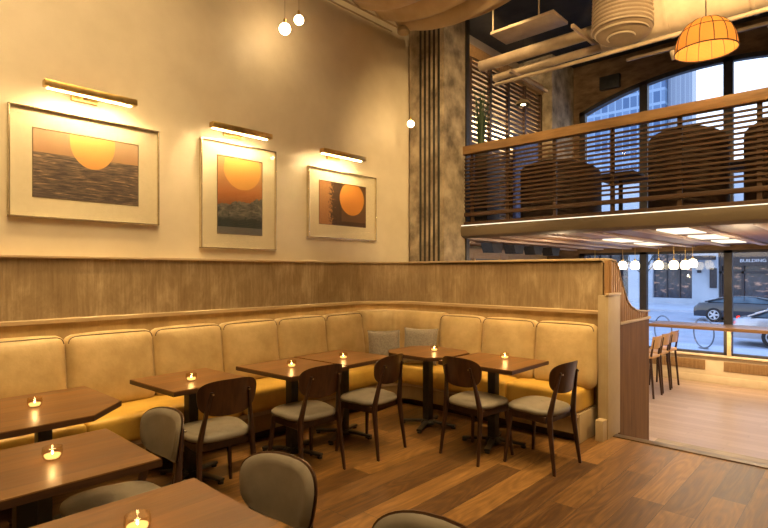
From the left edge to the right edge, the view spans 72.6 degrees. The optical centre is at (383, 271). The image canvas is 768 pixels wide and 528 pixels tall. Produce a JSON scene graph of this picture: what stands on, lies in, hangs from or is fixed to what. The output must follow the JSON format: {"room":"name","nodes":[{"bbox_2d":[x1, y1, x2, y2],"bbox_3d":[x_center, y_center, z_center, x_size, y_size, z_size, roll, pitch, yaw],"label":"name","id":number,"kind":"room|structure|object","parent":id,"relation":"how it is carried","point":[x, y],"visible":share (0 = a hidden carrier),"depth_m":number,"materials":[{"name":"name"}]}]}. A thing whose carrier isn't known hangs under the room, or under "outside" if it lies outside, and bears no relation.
{"room":"restaurant","nodes":[
{"label":"restaurant","id":0,"kind":"room"},
{"bbox_2d":[0,0,408,261],"bbox_3d":[-2.347,-1.450,4.672,0.200,6.000,8.650,0,0,43],"label":"wall","id":1,"kind":"structure","parent":0,"point":[339,79],"depth_m":5.24,"materials":[{"name":"paint"}]},
{"bbox_2d":[7,102,158,225],"bbox_3d":[-2.457,-0.855,4.374,0.044,0.860,1.144,0,0,43],"label":"framed picture","id":2,"kind":"object","parent":1,"relation":"attached to","point":[61,165],"visible":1,"depth_m":4.31,"materials":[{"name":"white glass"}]},
{"bbox_2d":[33,128,137,205],"bbox_3d":[-2.463,-0.858,4.367,0.002,0.535,0.797,0,0,43],"label":"print","id":3,"kind":"object","parent":2,"relation":"attached to","point":[69,166],"depth_m":4.34},
{"bbox_2d":[42,78,137,106],"bbox_3d":[-2.412,-1.435,4.275,0.244,0.060,0.680,0,0,43],"label":"picture light","id":4,"kind":"object","parent":1,"relation":"attached to","point":[80,94],"visible":1,"depth_m":4.23,"materials":[{"name":"gold metal"}]},
{"bbox_2d":[199,137,276,250],"bbox_3d":[-1.490,-0.775,5.414,0.044,1.080,0.878,0,0,43],"label":"framed picture","id":5,"kind":"object","parent":1,"relation":"attached to","point":[238,183],"visible":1,"depth_m":5.38,"materials":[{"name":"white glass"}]},
{"bbox_2d":[218,155,261,235],"bbox_3d":[-1.487,-0.780,5.418,0.002,0.780,0.521,0,0,43],"label":"print","id":6,"kind":"object","parent":5,"relation":"attached to","point":[239,177],"depth_m":5.41},
{"bbox_2d":[209,121,272,139],"bbox_3d":[-1.476,-1.405,5.282,0.244,0.060,0.670,0,0,43],"label":"picture light","id":7,"kind":"object","parent":1,"relation":"attached to","point":[231,131],"visible":1,"depth_m":5.22,"materials":[{"name":"gold metal"}]},
{"bbox_2d":[0,304,597,418],"bbox_3d":[-1.541,0.971,3.241,2.930,1.158,7.650,0,0,43],"label":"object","id":8,"kind":"structure","parent":1,"relation":"attached to","point":[62,330],"depth_m":5.21,"materials":[{"name":"wood"}]},
{"bbox_2d":[0,301,597,326],"bbox_3d":[-1.541,0.385,3.241,2.930,0.034,7.650,0,0,43],"label":"trim","id":9,"kind":"structure","parent":1,"relation":"attached to","point":[143,315],"depth_m":5.20,"materials":[{"name":"brown wood"}]},
{"bbox_2d":[0,254,602,263],"bbox_3d":[-1.542,-0.119,3.255,2.950,0.022,7.670,0,0,43],"label":"trim","id":10,"kind":"structure","parent":1,"relation":"attached to","point":[1,255],"depth_m":5.19,"materials":[{"name":"brown wood"}]},
{"bbox_2d":[0,257,603,321],"bbox_3d":[-1.541,0.129,3.241,2.930,0.482,7.650,0,0,43],"label":"wainscot panel","id":11,"kind":"object","parent":1,"relation":"attached to","point":[30,288],"visible":0.85,"depth_m":5.23,"materials":[{"name":"wood"}]},
{"bbox_2d":[307,165,376,240],"bbox_3d":[-0.499,-0.820,6.480,0.044,0.830,1.134,0,0,43],"label":"framed picture","id":12,"kind":"object","parent":1,"relation":"attached to","point":[340,205],"visible":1,"depth_m":6.43,"materials":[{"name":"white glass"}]},
{"bbox_2d":[319,180,365,227],"bbox_3d":[-0.503,-0.833,6.476,0.002,0.515,0.776,0,0,43],"label":"print","id":13,"kind":"object","parent":12,"relation":"attached to","point":[342,204],"depth_m":6.45},
{"bbox_2d":[320,148,365,161],"bbox_3d":[-0.540,-1.390,6.290,0.244,0.060,0.680,0,0,43],"label":"picture light","id":14,"kind":"object","parent":1,"relation":"attached to","point":[334,155],"visible":1,"depth_m":6.25,"materials":[{"name":"gold metal"}]},
{"bbox_2d":[328,0,409,35],"bbox_3d":[-1.258,-3.213,5.370,0.245,0.097,4.555,0,0,43],"label":"rail","id":15,"kind":"object","parent":1,"relation":"attached to","point":[402,30],"visible":0.96,"depth_m":6.74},
{"bbox_2d":[352,0,510,30],"bbox_3d":[0.088,-3.175,5.207,2.308,0.510,3.358,0,0,43],"label":"fabric drape","id":16,"kind":"object","parent":15,"relation":"hanging from","point":[417,15],"visible":0.98,"depth_m":6.19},
{"bbox_2d":[279,18,290,34],"bbox_3d":[-1.018,-2.844,5.369,0.116,0.813,0.116,0,0,43],"label":"globe bulb","id":17,"kind":"object","parent":16,"relation":"hanging from","point":[284,28],"visible":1,"depth_m":5.33,"materials":[{"name":"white glass"}]},
{"bbox_2d":[0,402,767,527],"bbox_3d":[0.541,1.670,1.316,9.000,0.260,7.665,0,0,43],"label":"floor","id":18,"kind":"structure","parent":0,"point":[617,483],"depth_m":3.89,"materials":[{"name":"brown wood"}]},
{"bbox_2d":[0,386,121,525],"bbox_3d":[-2.106,1.175,3.022,0.864,0.750,0.984,0,0,42],"label":"bistro table","id":19,"kind":"object","parent":18,"relation":"on","point":[61,408],"visible":0.59,"depth_m":3.06,"materials":[{"name":"brown wood"}]},
{"bbox_2d":[0,429,161,527],"bbox_3d":[-1.490,1.175,2.135,0.644,0.750,0.894,0,0,43],"label":"bistro table","id":20,"kind":"object","parent":18,"relation":"on","point":[87,459],"visible":0.93,"depth_m":2.16,"materials":[{"name":"brown wood"}]},
{"bbox_2d":[41,445,62,461],"bbox_3d":[-1.412,0.771,2.227,0.080,0.056,0.080,0,0,43],"label":"votive candle","id":21,"kind":"object","parent":20,"relation":"on","point":[52,455],"visible":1,"depth_m":2.21,"materials":[{"name":"yellow wax"}]},
{"bbox_2d":[60,406,186,517],"bbox_3d":[-1.233,1.126,2.494,0.458,0.852,0.497,0,0,41],"label":"dining chair","id":22,"kind":"object","parent":18,"relation":"on","point":[162,432],"visible":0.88,"depth_m":2.57,"materials":[{"name":"beige fabric"}]},
{"bbox_2d":[30,478,283,527],"bbox_3d":[-0.832,1.175,1.455,0.664,0.750,0.984,0,0,43],"label":"bistro table","id":23,"kind":"object","parent":18,"relation":"on","point":[190,503],"visible":1,"depth_m":1.74,"materials":[{"name":"brown wood"}]},
{"bbox_2d":[123,517,151,527],"bbox_3d":[-0.756,0.771,1.603,0.080,0.056,0.080,0,0,43],"label":"votive candle","id":24,"kind":"object","parent":23,"relation":"on","point":[141,523],"visible":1,"depth_m":1.60,"materials":[{"name":"yellow wax"}]},
{"bbox_2d":[130,368,244,486],"bbox_3d":[-1.446,1.175,3.924,0.644,0.750,0.624,0,0,40],"label":"bistro table","id":25,"kind":"object","parent":18,"relation":"on","point":[176,384],"visible":0.77,"depth_m":3.88,"materials":[{"name":"brown wood"}]},
{"bbox_2d":[171,377,255,483],"bbox_3d":[-1.158,1.126,3.612,0.458,0.852,0.497,0,0,-43],"label":"dining chair","id":26,"kind":"object","parent":18,"relation":"on","point":[222,398],"visible":0.94,"depth_m":3.47,"materials":[{"name":"brown wood"}]},
{"bbox_2d":[239,451,317,527],"bbox_3d":[-0.505,1.126,1.811,0.458,0.852,0.497,0,0,37],"label":"dining chair","id":27,"kind":"object","parent":18,"relation":"on","point":[277,485],"visible":1,"depth_m":1.97,"materials":[{"name":"beige fabric"}]},
{"bbox_2d":[236,357,347,458],"bbox_3d":[-0.782,1.175,4.447,0.724,0.750,0.624,0,0,40],"label":"bistro table","id":28,"kind":"object","parent":18,"relation":"on","point":[278,369],"visible":0.78,"depth_m":4.41,"materials":[{"name":"brown wood"}]},
{"bbox_2d":[0,309,597,462],"bbox_3d":[-1.505,1.012,3.231,2.867,1.075,7.485,0,0,43],"label":"banquette","id":29,"kind":"object","parent":18,"relation":"on","point":[105,362],"visible":0.58,"depth_m":4.90,"materials":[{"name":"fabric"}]},
{"bbox_2d":[0,336,66,398],"bbox_3d":[-2.703,0.795,3.812,0.279,0.630,0.669,0,0,43],"label":"cushion","id":30,"kind":"object","parent":29,"relation":"on","point":[31,364],"depth_m":3.81,"materials":[{"name":"leather"}]},
{"bbox_2d":[63,329,154,402],"bbox_3d":[-2.248,0.795,4.302,0.279,0.629,0.676,0,0,43],"label":"cushion","id":31,"kind":"object","parent":29,"relation":"on","point":[105,362],"depth_m":4.21,"materials":[{"name":"leather"}]},
{"bbox_2d":[150,323,223,395],"bbox_3d":[-1.797,0.795,4.787,0.279,0.629,0.657,0,0,43],"label":"cushion","id":32,"kind":"object","parent":29,"relation":"on","point":[176,348],"depth_m":4.68,"materials":[{"name":"leather"}]},
{"bbox_2d":[219,319,278,378],"bbox_3d":[-1.357,0.795,5.261,0.279,0.630,0.644,0,0,43],"label":"cushion","id":33,"kind":"object","parent":29,"relation":"on","point":[243,342],"depth_m":5.14,"materials":[{"name":"leather"}]},
{"bbox_2d":[274,315,326,358],"bbox_3d":[-0.914,0.795,5.737,0.279,0.629,0.664,0,0,43],"label":"cushion","id":34,"kind":"object","parent":29,"relation":"on","point":[305,334],"depth_m":5.62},
{"bbox_2d":[322,312,364,352],"bbox_3d":[-0.489,0.795,6.195,0.279,0.630,0.594,0,0,43],"label":"cushion","id":35,"kind":"object","parent":29,"relation":"on","point":[344,330],"depth_m":6.09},
{"bbox_2d":[367,330,399,355],"bbox_3d":[0.004,0.868,6.071,0.391,0.382,0.183,0,0,-12],"label":"throw pillow","id":36,"kind":"object","parent":29,"relation":"on","point":[380,342],"visible":0.66,"depth_m":6.02,"materials":[{"name":"grey fabric"}]},
{"bbox_2d":[353,309,447,363],"bbox_3d":[0.220,0.782,6.436,1.184,0.615,0.428,0,0,20],"label":"cushion","id":37,"kind":"object","parent":29,"relation":"on","point":[372,320],"depth_m":6.39,"materials":[{"name":"leather"}]},
{"bbox_2d":[402,327,437,365],"bbox_3d":[0.416,0.853,6.030,0.421,0.412,0.186,0,0,23],"label":"throw pillow","id":38,"kind":"object","parent":29,"relation":"on","point":[413,337],"visible":0.62,"depth_m":5.98,"materials":[{"name":"grey fabric"}]},
{"bbox_2d":[439,314,485,364],"bbox_3d":[0.887,0.795,5.912,0.574,0.630,0.279,0,0,43],"label":"cushion","id":39,"kind":"object","parent":29,"relation":"on","point":[456,331],"depth_m":5.80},
{"bbox_2d":[481,317,537,378],"bbox_3d":[1.323,0.795,5.508,0.624,0.630,0.279,0,0,43],"label":"cushion","id":40,"kind":"object","parent":29,"relation":"on","point":[507,336],"depth_m":5.38,"materials":[{"name":"leather"}]},
{"bbox_2d":[534,321,597,388],"bbox_3d":[1.770,0.795,5.092,0.604,0.629,0.279,0,0,43],"label":"cushion","id":41,"kind":"object","parent":29,"relation":"on","point":[555,342],"depth_m":4.97,"materials":[{"name":"leather"}]},
{"bbox_2d":[268,363,345,469],"bbox_3d":[-0.602,1.126,4.108,0.497,0.852,0.458,0,0,44],"label":"dining chair","id":42,"kind":"object","parent":18,"relation":"on","point":[320,381],"visible":0.99,"depth_m":3.98,"materials":[{"name":"brown wood"}]},
{"bbox_2d":[295,349,386,444],"bbox_3d":[-0.383,1.175,4.950,0.704,0.750,0.624,0,0,40],"label":"bistro table","id":43,"kind":"object","parent":18,"relation":"on","point":[354,359],"visible":0.8,"depth_m":4.91,"materials":[{"name":"brown wood"}]},
{"bbox_2d":[335,353,406,461],"bbox_3d":[-0.099,1.126,4.576,0.497,0.852,0.458,0,0,35],"label":"dining chair","id":44,"kind":"object","parent":18,"relation":"on","point":[387,370],"visible":0.99,"depth_m":4.45,"materials":[{"name":"brown wood"}]},
{"bbox_2d":[372,510,468,527],"bbox_3d":[0.020,1.126,1.303,0.458,0.852,0.497,0,0,38],"label":"dining chair","id":45,"kind":"object","parent":18,"relation":"on","point":[398,518],"visible":1,"depth_m":1.52,"materials":[{"name":"beige fabric"}]},
{"bbox_2d":[388,346,469,433],"bbox_3d":[0.443,1.175,5.281,0.744,0.750,0.664,0,0,43],"label":"bistro table","id":46,"kind":"object","parent":18,"relation":"on","point":[425,354],"visible":0.93,"depth_m":5.25,"materials":[{"name":"brown wood"}]},
{"bbox_2d":[439,356,513,466],"bbox_3d":[0.773,1.126,4.451,0.497,0.852,0.458,0,0,-40],"label":"dining chair","id":47,"kind":"object","parent":18,"relation":"on","point":[460,372],"visible":1,"depth_m":4.33,"materials":[{"name":"brown wood"}]},
{"bbox_2d":[438,352,548,453],"bbox_3d":[0.987,1.175,4.720,0.744,0.750,0.664,0,0,43],"label":"bistro table","id":48,"kind":"object","parent":18,"relation":"on","point":[494,364],"visible":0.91,"depth_m":4.67,"materials":[{"name":"brown wood"}]},
{"bbox_2d":[503,360,581,476],"bbox_3d":[1.302,1.126,4.261,0.458,0.852,0.497,0,0,-43],"label":"dining chair","id":49,"kind":"object","parent":18,"relation":"on","point":[563,377],"visible":1,"depth_m":4.14,"materials":[{"name":"brown wood"}]},
{"bbox_2d":[595,292,621,441],"bbox_3d":[2.113,0.874,4.937,0.105,1.352,0.430,0,0,43],"label":"end post","id":50,"kind":"object","parent":18,"relation":"on","point":[607,424],"visible":1,"depth_m":4.88,"materials":[{"name":"brown wood"}]},
{"bbox_2d":[409,19,469,261],"bbox_3d":[0.769,-2.050,7.386,0.650,4.799,0.592,0,0,43],"label":"concrete column","id":51,"kind":"structure","parent":0,"point":[439,59],"depth_m":7.17,"materials":[{"name":"grey concrete"}]},
{"bbox_2d":[470,35,523,251],"bbox_3d":[1.959,-1.200,10.261,0.100,6.500,5.500,0,0,43],"label":"wall","id":52,"kind":"structure","parent":0,"point":[475,42],"depth_m":10.46,"materials":[{"name":"paint"}]},
{"bbox_2d":[519,54,573,159],"bbox_3d":[3.512,-2.550,11.309,0.750,3.799,1.050,0,0,43],"label":"pilaster","id":53,"kind":"object","parent":52,"relation":"attached to","point":[558,103],"visible":0.29,"depth_m":10.92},
{"bbox_2d":[470,0,767,68],"bbox_3d":[2.511,-4.500,3.878,9.800,0.100,14.300,0,0,43],"label":"ceiling","id":54,"kind":"structure","parent":0,"point":[578,12],"depth_m":9.33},
{"bbox_2d":[591,0,767,51],"bbox_3d":[5.439,-3.735,5.014,6.684,1.411,1.249,0,0,43],"label":"duct","id":55,"kind":"object","parent":54,"relation":"attached to","point":[616,24],"visible":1,"depth_m":6.58,"materials":[{"name":"metal"}]},
{"bbox_2d":[478,26,592,72],"bbox_3d":[2.301,-3.380,7.963,1.930,0.180,0.180,0,0,43],"label":"pipe","id":56,"kind":"object","parent":55,"relation":"attached to","point":[571,38],"visible":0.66,"depth_m":7.91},
{"bbox_2d":[571,23,602,52],"bbox_3d":[2.896,-3.275,7.377,0.040,0.050,1.150,0,0,43],"label":"support strut","id":57,"kind":"object","parent":56,"relation":"attached to","point":[574,27],"visible":0.64,"depth_m":7.19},
{"bbox_2d":[493,44,601,81],"bbox_3d":[2.443,-3.170,7.968,1.730,0.120,0.120,0,0,43],"label":"pipe","id":58,"kind":"object","parent":55,"relation":"attached to","point":[594,49],"visible":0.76,"depth_m":7.85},
{"bbox_2d":[494,6,767,86],"bbox_3d":[4.820,-3.000,5.554,8.300,0.056,0.056,0,0,43],"label":"pipe","id":59,"kind":"object","parent":55,"relation":"attached to","point":[765,9],"visible":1,"depth_m":7.09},
{"bbox_2d":[508,69,547,92],"bbox_3d":[2.328,-3.050,8.382,0.040,0.040,1.250,0,0,43],"label":"support strut","id":60,"kind":"object","parent":59,"relation":"attached to","point":[510,71],"visible":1,"depth_m":8.37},
{"bbox_2d":[674,0,739,62],"bbox_3d":[3.132,-3.291,5.089,0.550,2.293,0.550,0,0,8],"label":"pendant","id":61,"kind":"object","parent":54,"relation":"hanging from","point":[706,38],"visible":1,"depth_m":5.02,"materials":[{"name":"orange glass"}]},
{"bbox_3d":[2.298,-4.120,7.762,0.024,0.660,0.024,0,0,43],"label":"rod","id":62,"kind":"object","parent":54,"relation":"hanging from","visible":0},
{"bbox_2d":[490,9,567,44],"bbox_3d":[2.233,-3.772,8.095,1.050,0.045,0.500,0,0,43],"label":"ceiling panel","id":63,"kind":"object","parent":62,"relation":"hanging from","point":[549,20],"visible":1,"depth_m":8.02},
{"bbox_2d":[470,224,767,248],"bbox_3d":[5.356,-0.500,6.865,9.500,0.020,5.050,0,0,43],"label":"ceiling","id":64,"kind":"structure","parent":0,"point":[751,231],"depth_m":7.43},
{"bbox_2d":[481,243,503,252],"bbox_3d":[1.744,-0.386,8.413,0.200,0.151,0.380,0,0,43],"label":"spotlight","id":65,"kind":"object","parent":64,"relation":"attached to","point":[486,247],"visible":1,"depth_m":8.32,"materials":[{"name":"metal"}]},
{"bbox_2d":[503,244,524,253],"bbox_3d":[2.220,-0.386,8.926,0.200,0.151,0.380,0,0,43],"label":"spotlight","id":66,"kind":"object","parent":64,"relation":"attached to","point":[512,248],"visible":0.93,"depth_m":8.83,"materials":[{"name":"metal"}]},
{"bbox_2d":[524,246,542,254],"bbox_3d":[2.696,-0.386,9.439,0.200,0.151,0.380,0,0,43],"label":"spotlight","id":67,"kind":"object","parent":64,"relation":"attached to","point":[529,250],"visible":0.93,"depth_m":9.34,"materials":[{"name":"metal"}]},
{"bbox_2d":[468,238,603,249],"bbox_3d":[2.871,-0.476,9.171,0.110,0.028,4.955,0,0,43],"label":"ceiling beam","id":68,"kind":"structure","parent":64,"relation":"attached to","point":[480,239],"depth_m":8.64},
{"bbox_2d":[542,247,559,255],"bbox_3d":[3.173,-0.386,9.952,0.200,0.151,0.380,0,0,43],"label":"spotlight","id":69,"kind":"object","parent":64,"relation":"attached to","point":[547,251],"visible":0.93,"depth_m":9.84,"materials":[{"name":"metal"}]},
{"bbox_2d":[500,236,631,248],"bbox_3d":[3.281,-0.476,8.790,0.110,0.028,4.955,0,0,43],"label":"ceiling beam","id":70,"kind":"structure","parent":64,"relation":"attached to","point":[511,237],"depth_m":8.19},
{"bbox_2d":[539,234,661,247],"bbox_3d":[3.691,-0.476,8.409,0.110,0.028,4.955,0,0,43],"label":"ceiling beam","id":71,"kind":"structure","parent":64,"relation":"attached to","point":[548,235],"depth_m":7.67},
{"bbox_2d":[583,232,694,247],"bbox_3d":[4.101,-0.476,8.028,0.110,0.028,4.955,0,0,43],"label":"ceiling beam","id":72,"kind":"structure","parent":64,"relation":"attached to","point":[592,233],"depth_m":7.39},
{"bbox_2d":[632,229,729,246],"bbox_3d":[4.512,-0.476,7.646,0.110,0.028,4.955,0,0,43],"label":"ceiling beam","id":73,"kind":"structure","parent":64,"relation":"attached to","point":[649,231],"depth_m":7.00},
{"bbox_2d":[656,228,706,233],"bbox_3d":[3.510,-0.481,6.157,0.340,0.018,0.800,0,0,43],"label":"recessed light","id":74,"kind":"object","parent":64,"relation":"in","point":[671,230],"visible":0.86,"depth_m":6.10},
{"bbox_2d":[688,234,727,238],"bbox_3d":[4.463,-0.481,7.183,0.340,0.018,0.800,0,0,43],"label":"recessed light","id":75,"kind":"object","parent":64,"relation":"in","point":[711,236],"visible":0.86,"depth_m":7.00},
{"bbox_2d":[689,226,767,244],"bbox_3d":[4.922,-0.476,7.265,0.110,0.028,4.955,0,0,43],"label":"ceiling beam","id":76,"kind":"structure","parent":64,"relation":"attached to","point":[700,228],"depth_m":6.58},
{"bbox_2d":[711,239,746,242],"bbox_3d":[5.416,-0.481,8.208,0.340,0.018,0.800,0,0,43],"label":"recessed light","id":77,"kind":"object","parent":64,"relation":"in","point":[728,240],"visible":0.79,"depth_m":8.09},
{"bbox_2d":[626,45,675,61],"bbox_3d":[3.792,-3.010,7.418,0.640,0.190,0.096,0,0,43],"label":"track light","id":78,"kind":"object","parent":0,"point":[671,49],"depth_m":7.35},
{"bbox_2d":[547,16,767,258],"bbox_3d":[7.174,-1.200,8.896,9.600,6.500,0.400,0,0,43],"label":"wall","id":79,"kind":"structure","parent":0,"point":[587,93],"depth_m":10.59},
{"bbox_2d":[599,73,620,91],"bbox_3d":[4.689,-3.935,10.849,0.400,0.270,0.119,0,0,43],"label":"wall speaker","id":80,"kind":"object","parent":79,"relation":"attached to","point":[613,81],"visible":1,"depth_m":10.80,"materials":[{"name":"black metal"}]},
{"bbox_2d":[578,249,767,358],"bbox_3d":[7.429,0.560,8.468,8.645,1.920,0.120,0,0,43],"label":"window","id":81,"kind":"structure","parent":79,"relation":"in","point":[728,254],"depth_m":9.57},
{"bbox_2d":[580,50,767,208],"bbox_3d":[6.140,-2.289,9.693,5.110,3.278,0.120,0,0,43],"label":"window","id":82,"kind":"structure","parent":79,"relation":"in","point":[728,62],"depth_m":10.22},
{"bbox_2d":[649,368,767,389],"bbox_3d":[7.386,1.980,8.389,8.600,0.140,0.015,0,0,43],"label":"baseboard","id":83,"kind":"structure","parent":79,"relation":"attached to","point":[682,375],"depth_m":9.56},
{"bbox_2d":[652,351,767,381],"bbox_3d":[7.448,1.785,8.470,8.620,0.530,0.350,0,0,43],"label":"sill","id":84,"kind":"structure","parent":79,"relation":"attached to","point":[714,364],"depth_m":9.58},
{"bbox_2d":[652,356,704,368],"bbox_3d":[5.575,1.720,10.069,1.060,0.180,0.018,0,0,43],"label":"vent grille","id":85,"kind":"object","parent":84,"relation":"attached to","point":[682,362],"visible":0.57,"depth_m":9.92,"materials":[{"name":"brown wood"}]},
{"bbox_2d":[649,321,767,355],"bbox_3d":[7.674,1.232,7.612,6.920,0.565,0.760,0,0,43],"label":"countertop","id":86,"kind":"structure","parent":84,"relation":"on","point":[669,324],"depth_m":9.28,"materials":[{"name":"brown wood"}]},
{"bbox_2d":[724,362,767,375],"bbox_3d":[6.615,1.720,9.102,1.200,0.180,0.018,0,0,43],"label":"vent grille","id":87,"kind":"object","parent":84,"relation":"attached to","point":[761,370],"visible":1,"depth_m":9.27,"materials":[{"name":"brown wood"}]},
{"bbox_2d":[649,376,767,459],"bbox_3d":[4.955,2.100,6.508,9.600,0.100,6.120,0,0,43],"label":"floor","id":88,"kind":"structure","parent":0,"point":[733,419],"depth_m":7.42,"materials":[{"name":"wood"}]},
{"bbox_2d":[470,248,546,260],"bbox_3d":[1.991,0.810,10.060,0.120,2.480,4.850,0,0,43],"label":"wall","id":89,"kind":"structure","parent":88,"relation":"on","point":[475,254],"depth_m":10.29,"materials":[{"name":"brown wood"}]},
{"bbox_2d":[604,259,650,439],"bbox_3d":[2.529,0.964,5.408,0.087,2.172,1.206,0,0,43],"label":"partition wall","id":90,"kind":"object","parent":88,"relation":"on","point":[634,323],"visible":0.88,"depth_m":5.40,"materials":[{"name":"brown wood"}]},
{"bbox_2d":[649,335,662,398],"bbox_3d":[4.368,1.551,8.703,0.410,1.001,0.419,0,0,-44],"label":"bar stool","id":91,"kind":"object","parent":88,"relation":"on","point":[656,341],"visible":0.56,"depth_m":8.51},
{"bbox_2d":[649,332,671,393],"bbox_3d":[4.722,1.551,9.084,0.410,1.001,0.419,0,0,-44],"label":"bar stool","id":92,"kind":"object","parent":88,"relation":"on","point":[665,337],"visible":0.51,"depth_m":8.95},
{"bbox_2d":[649,330,679,387],"bbox_3d":[5.083,1.551,9.472,0.410,1.001,0.419,0,0,-44],"label":"bar stool","id":93,"kind":"object","parent":88,"relation":"on","point":[674,334],"visible":0.62,"depth_m":9.43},
{"bbox_2d":[655,438,767,463],"bbox_3d":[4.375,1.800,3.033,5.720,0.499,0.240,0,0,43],"label":"threshold","id":94,"kind":"object","parent":88,"relation":"on","point":[710,450],"visible":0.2,"depth_m":4.52,"materials":[{"name":"grey wood"}]},
{"bbox_2d":[736,21,767,32],"bbox_3d":[4.658,-3.070,6.613,0.322,0.068,0.096,0,0,43],"label":"track light","id":95,"kind":"object","parent":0,"point":[765,23],"depth_m":6.59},
{"bbox_3d":[5.356,-0.580,6.865,9.500,0.140,5.050,0,0,43],"label":"floor","id":96,"kind":"structure","parent":0,"visible":0},
{"bbox_2d":[470,80,499,221],"bbox_3d":[1.461,-1.745,7.896,0.514,2.191,0.474,0,0,43],"label":"potted plant","id":97,"kind":"object","parent":96,"relation":"on","point":[481,122],"visible":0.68,"depth_m":7.78,"materials":[{"name":"green plant"}]},
{"bbox_2d":[470,44,542,218],"bbox_3d":[1.910,-2.250,9.378,0.090,3.200,3.960,0,0,43],"label":"screen","id":98,"kind":"object","parent":96,"relation":"on","point":[476,55],"visible":0.2,"depth_m":9.70,"materials":[{"name":"brown wood"}]},
{"bbox_2d":[513,135,537,217],"bbox_3d":[2.749,-1.610,10.141,0.060,1.920,0.900,0,0,43],"label":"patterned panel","id":99,"kind":"object","parent":96,"relation":"on","point":[515,215],"visible":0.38,"depth_m":9.87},
{"bbox_2d":[520,159,601,217],"bbox_3d":[2.473,-1.090,7.435,1.098,0.880,0.960,0,0,43],"label":"booth","id":100,"kind":"object","parent":96,"relation":"on","point":[588,209],"visible":0.38,"depth_m":7.02,"materials":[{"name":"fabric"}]},
{"bbox_2d":[461,204,767,237],"bbox_3d":[3.788,-0.560,4.811,9.000,0.180,0.135,0,0,43],"label":"mezzanine floor edge","id":101,"kind":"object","parent":96,"relation":"attached to","point":[754,214],"depth_m":5.75,"materials":[{"name":"brown metal"}]},
{"bbox_2d":[461,203,767,225],"bbox_3d":[3.903,-0.641,4.641,8.600,0.010,0.012,0,0,43],"label":"led strip","id":102,"kind":"object","parent":101,"relation":"attached to","point":[764,203],"visible":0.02,"depth_m":5.76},
{"bbox_2d":[463,87,767,224],"bbox_3d":[3.908,-1.200,4.757,8.750,1.100,0.110,0,0,43],"label":"balustrade","id":103,"kind":"object","parent":96,"relation":"on","point":[757,96],"visible":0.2,"depth_m":5.82,"materials":[{"name":"brown wood"}]},
{"bbox_2d":[601,170,647,209],"bbox_3d":[3.437,-1.018,7.591,0.600,0.735,0.800,0,0,43],"label":"pedestal table","id":104,"kind":"object","parent":96,"relation":"on","point":[629,171],"visible":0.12,"depth_m":7.55,"materials":[{"name":"wood"}]},
{"bbox_2d":[648,125,729,207],"bbox_3d":[3.633,-1.175,6.289,0.859,1.050,0.720,0,0,43],"label":"booth","id":105,"kind":"object","parent":96,"relation":"on","point":[717,198],"visible":0.35,"depth_m":5.97,"materials":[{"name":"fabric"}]},
{"bbox_2d":[744,119,767,200],"bbox_3d":[4.365,-1.150,5.609,0.859,1.000,0.720,0,0,43],"label":"booth","id":106,"kind":"object","parent":96,"relation":"on","point":[752,195],"visible":0.24,"depth_m":5.64,"materials":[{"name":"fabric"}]},
{"label":"outside","id":107,"kind":"structure","parent":0,"visible":0},
{"bbox_2d":[649,340,767,355],"bbox_3d":[2.749,2.235,17.649,100.000,0.130,6.400,0,0,43],"label":"sidewalk","id":108,"kind":"structure","parent":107,"point":[750,351],"depth_m":14.64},
{"bbox_2d":[693,317,714,348],"bbox_3d":[9.045,1.725,14.802,0.140,0.890,0.880,0,0,-4],"label":"bike rack","id":109,"kind":"object","parent":108,"relation":"on","point":[708,320],"visible":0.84,"depth_m":14.76,"materials":[{"name":"metal"}]},
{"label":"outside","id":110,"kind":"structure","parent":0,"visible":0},
{"bbox_2d":[648,311,767,349],"bbox_3d":[6.711,2.390,29.257,150.000,0.120,16.000,0,0,43],"label":"street","id":111,"kind":"structure","parent":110,"point":[705,337],"depth_m":19.82,"materials":[{"name":"asphalt"}]},
{"bbox_2d":[694,295,767,321],"bbox_3d":[17.093,1.714,23.977,4.800,1.232,1.858,0,0,43],"label":"parked car","id":112,"kind":"object","parent":111,"relation":"on","point":[743,305],"visible":0.88,"depth_m":23.96,"materials":[{"name":"black paint"}]},
{"bbox_2d":[733,309,767,345],"bbox_3d":[13.358,1.644,15.708,4.815,1.372,1.858,0,0,43],"label":"parked car","id":113,"kind":"object","parent":111,"relation":"on","point":[760,318],"visible":0.71,"depth_m":16.30,"materials":[{"name":"silver metal"}]},
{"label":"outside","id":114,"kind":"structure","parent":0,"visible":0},
{"bbox_2d":[587,172,767,304],"bbox_3d":[29.475,-2.400,31.719,80.000,9.500,9.400,0,0,43],"label":"building","id":115,"kind":"structure","parent":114,"point":[702,283],"depth_m":35.15,"materials":[{"name":"stone"}]},
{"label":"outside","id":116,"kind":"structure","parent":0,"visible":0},
{"bbox_2d":[587,79,667,173],"bbox_3d":[26.219,-27.950,73.241,24.700,61.000,3.000,0,0,43],"label":"tower","id":117,"kind":"structure","parent":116,"point":[658,92],"depth_m":66.78,"materials":[{"name":"blue glass"}]},
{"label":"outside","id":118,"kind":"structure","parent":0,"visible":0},
{"bbox_2d":[668,71,695,127],"bbox_3d":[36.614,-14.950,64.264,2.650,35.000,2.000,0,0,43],"label":"tower","id":119,"kind":"structure","parent":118,"point":[681,88],"depth_m":63.46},
{"bbox_3d":[1.085,0.980,6.104,2.980,2.140,0.140,0,0,43],"label":"wall","id":120,"kind":"structure","parent":0,"visible":0},
{"bbox_2d":[415,258,610,263],"bbox_3d":[1.120,-0.111,6.031,2.870,0.042,0.200,0,0,43],"label":"trim","id":121,"kind":"structure","parent":120,"relation":"attached to","point":[585,258],"depth_m":5.52,"materials":[{"name":"brown wood"}]},
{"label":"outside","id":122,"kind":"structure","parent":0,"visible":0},
{"bbox_2d":[630,302,695,312],"bbox_3d":[14.199,2.330,37.315,150.000,0.240,6.000,0,0,43],"label":"sidewalk","id":123,"kind":"structure","parent":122,"point":[651,306],"depth_m":32.56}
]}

